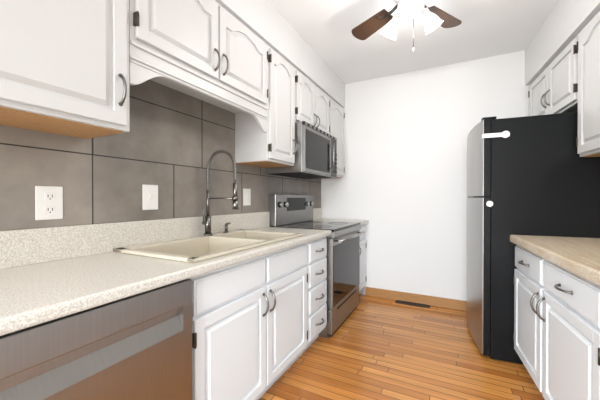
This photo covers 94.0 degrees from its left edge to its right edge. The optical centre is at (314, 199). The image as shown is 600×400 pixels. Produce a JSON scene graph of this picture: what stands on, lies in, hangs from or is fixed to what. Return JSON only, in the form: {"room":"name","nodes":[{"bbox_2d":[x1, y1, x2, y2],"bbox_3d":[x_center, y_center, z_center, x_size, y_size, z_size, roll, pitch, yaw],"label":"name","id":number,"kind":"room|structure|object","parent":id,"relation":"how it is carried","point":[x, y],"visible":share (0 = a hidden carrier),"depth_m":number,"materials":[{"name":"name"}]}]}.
{"room":"kitchen","nodes":[
{"label":"kitchen","id":0,"kind":"room"},
{"bbox_2d":[215,0,344,107],"bbox_3d":[-1.693,-1.282,-0.391,0.335,0.296,8.830,0,0,26],"label":"soffit","id":1,"kind":"structure","parent":0,"point":[266,22],"depth_m":2.24,"materials":[{"name":"white paint"}]},
{"bbox_2d":[294,67,329,133],"bbox_3d":[-0.118,-0.916,2.810,0.365,0.469,0.760,0,0,26],"label":"upper cabinet","id":2,"kind":"object","parent":1,"relation":"hanging from","point":[312,103],"visible":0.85,"depth_m":2.66,"materials":[{"name":"white paint"}]},
{"bbox_2d":[265,121,336,178],"bbox_3d":[-0.080,-0.456,2.796,0.446,0.436,0.760,0,0,26],"label":"microwave","id":3,"kind":"object","parent":2,"relation":"attached to","point":[316,154],"visible":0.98,"depth_m":2.55,"materials":[{"name":"silver metal"}]},
{"bbox_2d":[259,294,544,399],"bbox_3d":[-0.400,1.230,-1.005,3.450,0.100,9.070,0,0,26],"label":"floor","id":4,"kind":"structure","parent":0,"point":[374,348],"depth_m":1.98,"materials":[{"name":"brown wood"}]},
{"bbox_2d":[0,279,192,399],"bbox_3d":[-0.873,0.736,0.952,0.605,0.866,0.600,0,0,26],"label":"dishwasher","id":5,"kind":"object","parent":4,"relation":"on","point":[137,346],"visible":0.83,"depth_m":0.83,"materials":[{"name":"silver metal"}]},
{"bbox_2d":[188,243,307,399],"bbox_3d":[-0.518,0.730,1.678,0.645,0.868,1.013,0,0,26],"label":"base cabinet","id":6,"kind":"object","parent":4,"relation":"on","point":[249,334],"visible":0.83,"depth_m":1.41,"materials":[{"name":"white paint"}]},
{"bbox_2d":[298,237,326,357],"bbox_3d":[-0.217,0.727,2.296,0.645,0.868,0.359,0,0,26],"label":"drawers","id":7,"kind":"object","parent":4,"relation":"on","point":[316,265],"visible":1,"depth_m":2.13,"materials":[{"name":"white paint"}]},
{"bbox_2d":[269,194,364,337],"bbox_3d":[0.065,0.550,2.799,0.708,1.215,0.785,0,0,26],"label":"range","id":8,"kind":"object","parent":4,"relation":"on","point":[343,246],"visible":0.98,"depth_m":2.61,"materials":[{"name":"silver metal"}]},
{"bbox_2d":[359,225,365,291],"bbox_3d":[0.293,0.721,3.345,0.645,0.868,0.388,0,0,26],"label":"base cabinet","id":9,"kind":"object","parent":4,"relation":"on","point":[362,284],"visible":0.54,"depth_m":3.27,"materials":[{"name":"white paint"}]},
{"bbox_2d":[313,208,368,225],"bbox_3d":[0.290,0.194,3.343,0.638,0.182,0.390,0,0,26],"label":"countertop","id":10,"kind":"structure","parent":9,"relation":"on","point":[317,214],"depth_m":3.44,"materials":[{"name":"laminate"}]},
{"bbox_2d":[395,300,429,307],"bbox_3d":[1.096,1.153,3.110,0.360,0.006,0.110,0,0,26],"label":"floor vent","id":11,"kind":"object","parent":4,"relation":"in","point":[413,304],"visible":0.96,"depth_m":3.08,"materials":[{"name":"brown metal"}]},
{"bbox_2d":[513,245,531,371],"bbox_3d":[1.726,0.731,1.525,0.967,0.868,0.622,0,0,26],"label":"base cabinet","id":12,"kind":"object","parent":4,"relation":"on","point":[521,274],"depth_m":1.80,"materials":[{"name":"white paint"}]},
{"bbox_2d":[467,112,599,363],"bbox_3d":[1.741,0.278,2.262,0.855,1.766,0.811,0,0,21],"label":"fridge","id":13,"kind":"object","parent":4,"relation":"on","point":[537,175],"visible":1,"depth_m":1.98,"materials":[{"name":"black metal"}]},
{"bbox_2d":[529,253,571,399],"bbox_3d":[1.499,0.734,1.058,0.967,0.868,0.519,0,0,26],"label":"base cabinet","id":14,"kind":"object","parent":4,"relation":"on","point":[556,337],"depth_m":1.47,"materials":[{"name":"white paint"}]},
{"bbox_2d":[557,273,599,399],"bbox_3d":[0.823,0.742,-0.331,0.967,0.868,2.693,0,0,26],"label":"base cabinet","id":15,"kind":"object","parent":4,"relation":"on","point":[578,298],"depth_m":1.15,"materials":[{"name":"white paint"}]},
{"bbox_2d":[510,235,599,285],"bbox_3d":[1.038,0.235,0.133,0.703,0.144,3.683,0,0,21],"label":"countertop","id":16,"kind":"structure","parent":15,"relation":"on","point":[579,256],"depth_m":1.39,"materials":[{"name":"beige laminate"}]},
{"bbox_3d":[-1.314,0.740,0.041,0.645,0.868,1.417,0,0,26],"label":"base cabinet","id":17,"kind":"object","parent":4,"relation":"on","visible":0},
{"bbox_2d":[0,212,331,335],"bbox_3d":[-0.884,0.208,0.929,0.638,0.182,3.396,0,0,26],"label":"countertop","id":18,"kind":"structure","parent":17,"relation":"on","point":[49,274],"depth_m":1.10,"materials":[{"name":"laminate"}]},
{"bbox_2d":[113,230,302,262],"bbox_3d":[-0.534,0.331,1.674,0.560,0.190,0.940,0,0,26],"label":"sink","id":19,"kind":"object","parent":18,"relation":"in","point":[194,249],"visible":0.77,"depth_m":1.67,"materials":[{"name":"beige ceramic"}]},
{"bbox_2d":[202,150,238,235],"bbox_3d":[-0.575,-0.046,1.872,0.283,0.560,0.245,0,0,26],"label":"faucet","id":20,"kind":"object","parent":18,"relation":"on","point":[206,222],"visible":1,"depth_m":1.84,"materials":[{"name":"silver metal"}]},
{"bbox_2d":[268,0,558,83],"bbox_3d":[-0.400,-1.476,-1.020,3.450,0.100,9.070,0,0,26],"label":"ceiling","id":21,"kind":"structure","parent":0,"point":[483,29],"depth_m":2.43,"materials":[{"name":"white paint"}]},
{"bbox_2d":[352,0,461,51],"bbox_3d":[0.597,-1.169,1.727,0.759,0.545,0.759,0,0,11],"label":"ceiling fan","id":22,"kind":"object","parent":21,"relation":"hanging from","point":[435,17],"visible":1,"depth_m":1.81,"materials":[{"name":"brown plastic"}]},
{"bbox_2d":[321,50,529,300],"bbox_3d":[1.342,-0.147,3.116,2.730,2.606,0.120,0,0,26],"label":"wall","id":23,"kind":"structure","parent":0,"point":[401,185],"depth_m":3.13,"materials":[{"name":"white paint"}]},
{"bbox_2d":[365,287,466,310],"bbox_3d":[1.173,1.106,3.126,1.225,0.100,0.024,0,0,26],"label":"baseboard","id":24,"kind":"structure","parent":23,"relation":"attached to","point":[424,299],"depth_m":3.13,"materials":[{"name":"brown wood"}]},
{"bbox_2d":[525,0,599,85],"bbox_3d":[0.590,-1.252,-1.485,0.365,0.344,8.860,0,0,21],"label":"soffit","id":25,"kind":"structure","parent":0,"point":[566,22],"depth_m":2.06,"materials":[{"name":"white paint"}]},
{"bbox_3d":[-1.897,-0.127,-0.284,0.120,2.606,9.070,0,0,26],"label":"wall","id":26,"kind":"structure","parent":0,"visible":0},
{"bbox_2d":[0,0,129,138],"bbox_3d":[-0.998,-0.711,1.001,0.365,0.858,0.505,0,0,26],"label":"upper cabinet","id":27,"kind":"object","parent":26,"relation":"attached to","point":[64,67],"visible":1,"depth_m":0.98,"materials":[{"name":"white paint"}]},
{"bbox_2d":[0,80,320,230],"bbox_3d":[-0.922,-0.315,1.575,0.006,0.940,4.630,0,0,26],"label":"tile backsplash","id":28,"kind":"structure","parent":26,"relation":"attached to","point":[170,142],"depth_m":1.53,"materials":[{"name":"grey tile"}]},
{"bbox_2d":[35,186,62,219],"bbox_3d":[-1.109,0.012,1.173,0.010,0.140,0.090,0,0,26],"label":"electrical outlet","id":29,"kind":"object","parent":28,"relation":"attached to","point":[48,202],"visible":1,"depth_m":1.17,"materials":[{"name":"white plastic"}]},
{"bbox_2d":[142,185,157,209],"bbox_3d":[-0.914,-0.015,1.568,0.016,0.140,0.090,0,0,26],"label":"electrical outlet","id":30,"kind":"object","parent":28,"relation":"attached to","point":[149,197],"visible":1,"depth_m":1.56,"materials":[{"name":"white plastic"}]},
{"bbox_2d":[243,188,250,205],"bbox_3d":[-0.551,-0.024,2.314,0.016,0.140,0.090,0,0,26],"label":"electrical outlet","id":31,"kind":"object","parent":28,"relation":"attached to","point":[246,197],"visible":1,"depth_m":2.31,"materials":[{"name":"white plastic"}]},
{"bbox_2d":[129,0,267,131],"bbox_3d":[-0.673,-0.820,1.669,0.365,0.648,0.978,0,0,26],"label":"upper cabinet","id":32,"kind":"object","parent":26,"relation":"attached to","point":[213,52],"visible":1,"depth_m":1.51,"materials":[{"name":"white paint"}]},
{"bbox_2d":[235,45,296,167],"bbox_3d":[-0.372,-0.718,2.289,0.365,0.858,0.394,0,0,26],"label":"upper cabinet","id":33,"kind":"object","parent":26,"relation":"attached to","point":[271,147],"visible":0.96,"depth_m":2.16,"materials":[{"name":"white paint"}]},
{"bbox_2d":[320,97,344,178],"bbox_3d":[0.151,-0.714,3.365,0.365,0.878,0.463,0,0,26],"label":"upper cabinet","id":34,"kind":"object","parent":26,"relation":"attached to","point":[336,117],"visible":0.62,"depth_m":3.32,"materials":[{"name":"white paint"}]},
{"bbox_3d":[0.755,-0.119,-1.720,0.852,2.606,9.311,0,0,26],"label":"wall","id":35,"kind":"structure","parent":0,"visible":0},
{"bbox_2d":[528,35,577,115],"bbox_3d":[2.024,-0.873,2.196,0.381,0.451,0.898,0,0,21],"label":"upper cabinet","id":36,"kind":"object","parent":35,"relation":"attached to","point":[553,87],"visible":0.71,"depth_m":2.07,"materials":[{"name":"white paint"}]},
{"bbox_2d":[576,11,599,156],"bbox_3d":[1.675,-0.684,1.309,0.381,0.820,1.007,0,0,21],"label":"upper cabinet","id":37,"kind":"object","parent":35,"relation":"attached to","point":[588,138],"visible":0.96,"depth_m":1.69,"materials":[{"name":"white paint"}]}
]}

